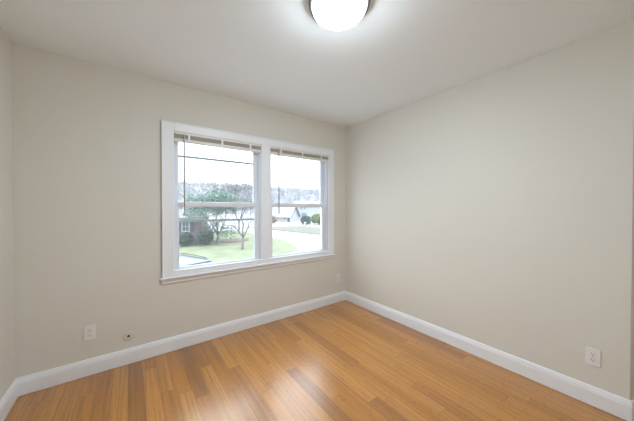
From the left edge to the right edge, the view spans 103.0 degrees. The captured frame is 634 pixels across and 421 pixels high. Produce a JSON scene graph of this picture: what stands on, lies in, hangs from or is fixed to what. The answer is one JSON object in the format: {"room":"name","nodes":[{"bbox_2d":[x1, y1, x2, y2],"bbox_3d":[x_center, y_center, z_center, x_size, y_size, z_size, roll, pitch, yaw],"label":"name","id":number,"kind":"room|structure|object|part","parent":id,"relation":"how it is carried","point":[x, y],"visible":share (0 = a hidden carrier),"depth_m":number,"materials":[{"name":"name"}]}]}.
{"room":"empty bedroom","nodes":[
{"label":"empty bedroom","id":0,"kind":"room"},
{"bbox_2d":[0,27,14,399],"bbox_3d":[-1.162,0.084,0.365,0.140,2.440,3.300,0,1,-36],"label":"wall","id":1,"kind":"structure","parent":0,"point":[7,319],"depth_m":1.63,"materials":[{"name":"paint"}]},
{"bbox_2d":[0,379,17,420],"bbox_3d":[-1.099,1.238,0.424,0.016,0.124,3.300,0,1,-36],"label":"baseboard","id":2,"kind":"structure","parent":1,"relation":"attached to","point":[9,398],"depth_m":1.62,"materials":[{"name":"white paint"}]},
{"bbox_2d":[11,42,345,377],"bbox_3d":[-0.673,0.057,2.866,3.900,2.440,0.140,0,1,-36],"label":"wall","id":3,"kind":"structure","parent":0,"point":[86,136],"depth_m":2.03,"materials":[{"name":"paint"}]},
{"bbox_2d":[84,324,95,340],"bbox_3d":[-1.772,0.955,1.970,0.070,0.114,0.008,0,1,-36],"label":"wall outlet","id":4,"kind":"object","parent":3,"relation":"attached to","point":[89,331],"visible":1,"depth_m":1.97,"materials":[{"name":"white plastic"}]},
{"bbox_2d":[122,331,134,340],"bbox_3d":[-1.580,1.053,2.115,0.084,0.084,0.005,0,1,-36],"label":"wall outlet","id":5,"kind":"object","parent":3,"relation":"attached to","point":[129,335],"visible":1,"depth_m":2.11,"materials":[{"name":"beige plastic"}]},
{"bbox_2d":[15,291,344,396],"bbox_3d":[-0.836,1.214,2.661,3.100,0.124,0.016,0,1,-36],"label":"baseboard","id":6,"kind":"structure","parent":3,"relation":"attached to","point":[27,384],"depth_m":2.21,"materials":[{"name":"white paint"}]},
{"bbox_2d":[174,141,260,269],"bbox_3d":[-1.014,-0.077,2.625,0.897,1.312,0.159,0,1,-36],"label":"window","id":7,"kind":"structure","parent":3,"relation":"in","point":[256,203],"depth_m":2.64,"materials":[{"name":"white plastic"}]},
{"bbox_3d":[-1.017,-0.379,2.612,0.838,0.673,0.028,0,1,-36],"label":"sash","id":8,"kind":"part","parent":7,"relation":"part of","materials":[{"name":"clear glass"}]},
{"bbox_3d":[-1.038,-0.072,2.643,0.820,1.282,0.018,0,1,-36],"label":"storm frame","id":9,"kind":"part","parent":7,"relation":"part of","materials":[{"name":"silver metal"}]},
{"bbox_3d":[-1.038,0.101,2.644,0.792,0.024,0.012,0,1,-36],"label":"storm rail","id":10,"kind":"part","parent":7,"relation":"part of","materials":[{"name":"silver metal"}]},
{"bbox_3d":[-0.997,0.243,2.591,0.838,0.651,0.028,0,1,-36],"label":"sash","id":11,"kind":"part","parent":7,"relation":"part of","materials":[{"name":"white plastic"}]},
{"bbox_2d":[174,131,260,214],"bbox_3d":[-0.963,-0.343,2.555,0.847,0.766,0.053,0,1,-36],"label":"window blind","id":12,"kind":"object","parent":7,"relation":"attached to","point":[182,137],"visible":0.97,"depth_m":2.49,"materials":[{"name":"white plastic"}]},
{"bbox_3d":[-0.969,-0.716,2.558,0.847,0.022,0.034,0,1,-36],"label":"head rail","id":13,"kind":"part","parent":12,"relation":"part of","materials":[{"name":"white plastic"}]},
{"bbox_3d":[-0.969,-0.653,2.559,0.843,0.032,0.030,0,1,-36],"label":"rail","id":14,"kind":"part","parent":12,"relation":"part of","materials":[{"name":"white plastic"}]},
{"bbox_2d":[161,119,333,277],"bbox_3d":[-0.576,-0.108,2.834,1.996,1.405,0.025,0,1,-36],"label":"trim","id":15,"kind":"structure","parent":3,"relation":"attached to","point":[168,128],"depth_m":2.62,"materials":[{"name":"white paint"}]},
{"bbox_2d":[160,254,335,284],"bbox_3d":[-0.572,0.625,2.836,2.028,0.060,0.040,0,1,-36],"label":"trim","id":16,"kind":"structure","parent":3,"relation":"attached to","point":[181,278],"depth_m":2.65,"materials":[{"name":"white paint"}]},
{"bbox_2d":[270,155,327,257],"bbox_3d":[-0.244,-0.083,3.195,0.898,1.312,0.159,0,1,-36],"label":"window","id":17,"kind":"structure","parent":3,"relation":"in","point":[323,204],"depth_m":3.37,"materials":[{"name":"white plastic"}]},
{"bbox_3d":[-0.252,-0.385,3.178,0.823,0.673,0.028,0,1,-36],"label":"sash","id":18,"kind":"part","parent":17,"relation":"part of","materials":[{"name":"clear glass"}]},
{"bbox_3d":[-0.231,0.237,3.158,0.823,0.651,0.028,0,1,-36],"label":"sash","id":19,"kind":"part","parent":17,"relation":"part of","materials":[{"name":"white plastic"}]},
{"bbox_2d":[270,146,327,213],"bbox_3d":[-0.193,-0.349,3.124,0.846,0.766,0.053,0,1,-36],"label":"window blind","id":20,"kind":"object","parent":17,"relation":"attached to","point":[277,151],"visible":0.94,"depth_m":3.02,"materials":[{"name":"white plastic"}]},
{"bbox_3d":[-0.199,-0.722,3.128,0.846,0.022,0.034,0,1,-36],"label":"head rail","id":21,"kind":"part","parent":20,"relation":"part of","materials":[{"name":"white plastic"}]},
{"bbox_3d":[-0.199,-0.659,3.128,0.842,0.032,0.030,0,1,-36],"label":"rail","id":22,"kind":"part","parent":20,"relation":"part of","materials":[{"name":"white plastic"}]},
{"bbox_2d":[336,274,339,282],"bbox_3d":[0.293,0.940,3.498,0.070,0.114,0.008,0,1,-36],"label":"wall outlet","id":23,"kind":"object","parent":3,"relation":"attached to","point":[337,275],"visible":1,"depth_m":3.49,"materials":[{"name":"white plastic"}]},
{"bbox_2d":[4,300,625,420],"bbox_3d":[0.350,1.351,1.497,3.900,0.120,3.580,0,1,-36],"label":"floor","id":24,"kind":"structure","parent":0,"point":[344,360],"depth_m":1.87,"materials":[{"name":"brown wood"}]},
{"bbox_2d":[0,0,633,127],"bbox_3d":[0.350,-1.208,1.470,3.900,0.120,3.580,0,1,-36],"label":"ceiling","id":25,"kind":"structure","parent":0,"point":[273,54],"depth_m":1.71,"materials":[{"name":"white paint"}]},
{"bbox_2d":[309,0,369,29],"bbox_3d":[0.121,-1.096,1.379,0.334,0.102,0.334,0,1,-36],"label":"ceiling light","id":26,"kind":"object","parent":25,"relation":"attached to","point":[331,14],"visible":1,"depth_m":1.35,"materials":[{"name":"white glass"}]},
{"bbox_2d":[346,20,633,399],"bbox_3d":[1.542,0.059,2.595,0.660,2.440,2.930,0,1,-36],"label":"wall","id":27,"kind":"structure","parent":0,"point":[495,210],"depth_m":1.99,"materials":[{"name":"paint"}]},
{"bbox_2d":[345,291,631,420],"bbox_3d":[1.157,1.215,2.560,0.016,0.124,2.549,0,1,-36],"label":"baseboard","id":28,"kind":"structure","parent":27,"relation":"attached to","point":[618,406],"depth_m":1.99,"materials":[{"name":"white paint"}]},
{"bbox_2d":[585,346,600,367],"bbox_3d":[1.821,0.968,1.666,0.008,0.114,0.070,0,1,-36],"label":"wall outlet","id":29,"kind":"object","parent":27,"relation":"attached to","point":[592,356],"visible":1,"depth_m":1.66,"materials":[{"name":"white plastic"}]},
{"bbox_2d":[630,400,633,420],"bbox_3d":[2.166,1.226,1.537,0.499,0.124,0.016,0,1,0],"label":"baseboard","id":30,"kind":"structure","parent":27,"relation":"attached to","point":[630,400],"depth_m":1.53,"materials":[{"name":"white paint"}]},
{"label":"outside","id":31,"kind":"structure","parent":0,"visible":0},
{"bbox_2d":[207,214,319,253],"bbox_3d":[-56.049,1.957,167.205,410.000,0.300,329.800,0,1,-36],"label":"ground","id":32,"kind":"structure","parent":31,"point":[301,241],"depth_m":35.40,"materials":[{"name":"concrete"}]},
{"bbox_2d":[179,201,211,244],"bbox_3d":[-16.675,1.149,26.375,9.970,4.350,7.380,0,1,-18],"label":"brick house","id":33,"kind":"structure","parent":32,"relation":"on","point":[184,227],"depth_m":24.60,"materials":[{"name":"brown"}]},
{"bbox_2d":[190,222,193,231],"bbox_3d":[-12.156,1.543,24.582,0.350,1.080,0.043,0,1,-18],"label":"shutter","id":34,"kind":"object","parent":33,"relation":"hanging from","point":[191,223],"depth_m":24.56,"materials":[{"name":"grey"}]},
{"bbox_2d":[179,253,212,266],"bbox_3d":[-4.710,2.639,9.269,4.450,1.738,2.020,0,1,33],"label":"parked car","id":35,"kind":"object","parent":32,"relation":"on","point":[184,260],"visible":0.06,"depth_m":9.42,"materials":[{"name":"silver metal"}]},
{"bbox_2d":[179,231,295,261],"bbox_3d":[-26.400,3.346,21.502,44.374,0.060,31.354,0,1,-36],"label":"lawn","id":36,"kind":"structure","parent":32,"relation":"on","point":[219,252],"depth_m":21.46,"materials":[{"name":"green plant"}]},
{"bbox_2d":[179,232,194,245],"bbox_3d":[-12.276,2.647,23.449,1.601,1.332,1.560,0,1,-36],"label":"shrub","id":37,"kind":"object","parent":36,"relation":"on","point":[185,238],"visible":0.92,"depth_m":23.16,"materials":[{"name":"green plant"}]},
{"bbox_2d":[197,231,211,244],"bbox_3d":[-10.702,2.601,23.946,1.331,1.410,1.345,0,1,-36],"label":"shrub","id":38,"kind":"object","parent":36,"relation":"on","point":[206,237],"visible":0.98,"depth_m":23.68,"materials":[{"name":"green plant"}]},
{"bbox_2d":[178,184,250,243],"bbox_3d":[-10.267,0.287,25.019,6.833,6.021,7.794,0,1,26],"label":"leafy tree","id":39,"kind":"object","parent":36,"relation":"on","point":[221,194],"visible":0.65,"depth_m":24.19,"materials":[{"name":"green plant"}]},
{"bbox_2d":[212,238,248,242],"bbox_3d":[-9.257,3.227,27.437,3.936,0.070,3.400,0,1,-36],"label":"mulch bed","id":40,"kind":"object","parent":36,"relation":"on","point":[233,239],"visible":0.73,"depth_m":26.89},
{"bbox_2d":[203,175,272,233],"bbox_3d":[-10.827,-0.808,35.223,9.692,7.991,9.486,0,1,7],"label":"bare tree","id":41,"kind":"object","parent":36,"relation":"on","point":[235,190],"visible":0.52,"depth_m":33.93,"materials":[{"name":"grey plant"}]},
{"bbox_2d":[201,195,283,248],"bbox_3d":[-6.389,0.824,21.775,6.486,5.017,7.330,0,1,-36],"label":"bare tree","id":42,"kind":"object","parent":36,"relation":"on","point":[243,234],"visible":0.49,"depth_m":21.59,"materials":[{"name":"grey plant"}]},
{"bbox_2d":[178,187,319,213],"bbox_3d":[-66.848,-7.759,173.293,340.000,19.000,217.800,0,1,-36],"label":"hill","id":43,"kind":"structure","parent":32,"relation":"on","point":[311,199],"depth_m":162.79,"materials":[{"name":"plant"}]},
{"bbox_2d":[178,180,319,211],"bbox_3d":[-39.964,-9.724,170.843,162.951,22.878,120.236,0,1,-36],"label":"woodland","id":44,"kind":"object","parent":43,"relation":"on","point":[189,187],"visible":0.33,"depth_m":166.25,"materials":[{"name":"plant"}]},
{"bbox_2d":[272,215,276,222],"bbox_3d":[-10.335,1.972,56.379,2.860,2.094,2.740,0,1,-36],"label":"shrub","id":45,"kind":"object","parent":32,"relation":"on","point":[274,218],"visible":0.33,"depth_m":55.98,"materials":[{"name":"green plant"}]},
{"bbox_2d":[233,226,319,233],"bbox_3d":[0.009,3.139,41.177,30.829,0.050,12.475,1,1,40],"label":"verge","id":46,"kind":"structure","parent":32,"relation":"on","point":[316,230],"depth_m":43.34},
{"bbox_2d":[272,207,300,221],"bbox_3d":[-10.153,0.802,67.781,10.100,4.150,6.000,0,1,20],"label":"house","id":47,"kind":"structure","parent":32,"relation":"on","point":[290,214],"depth_m":65.33,"materials":[{"name":"white stone"}]},
{"bbox_2d":[272,229,319,234],"bbox_3d":[-0.429,3.188,34.340,0.323,0.100,22.627,-1,1,-45],"label":"kerb","id":48,"kind":"object","parent":32,"relation":"on","point":[272,229],"visible":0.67,"depth_m":36.67,"materials":[{"name":"concrete"}]},
{"bbox_2d":[300,215,310,224],"bbox_3d":[-2.326,2.012,52.903,2.529,2.087,2.524,0,1,-36],"label":"shrub","id":49,"kind":"object","parent":32,"relation":"on","point":[306,218],"visible":0.94,"depth_m":52.22,"materials":[{"name":"green plant"}]},
{"bbox_2d":[294,201,319,219],"bbox_3d":[-2.017,-0.019,76.736,9.900,5.600,8.000,0,1,-2],"label":"house","id":50,"kind":"structure","parent":32,"relation":"on","point":[309,211],"depth_m":73.25,"materials":[{"name":"grey"}]},
{"bbox_2d":[311,214,319,223],"bbox_3d":[0.201,1.834,54.658,3.098,2.408,3.119,0,1,-36],"label":"shrub","id":51,"kind":"object","parent":32,"relation":"on","point":[315,218],"visible":0.75,"depth_m":53.85,"materials":[{"name":"green plant"}]}
]}

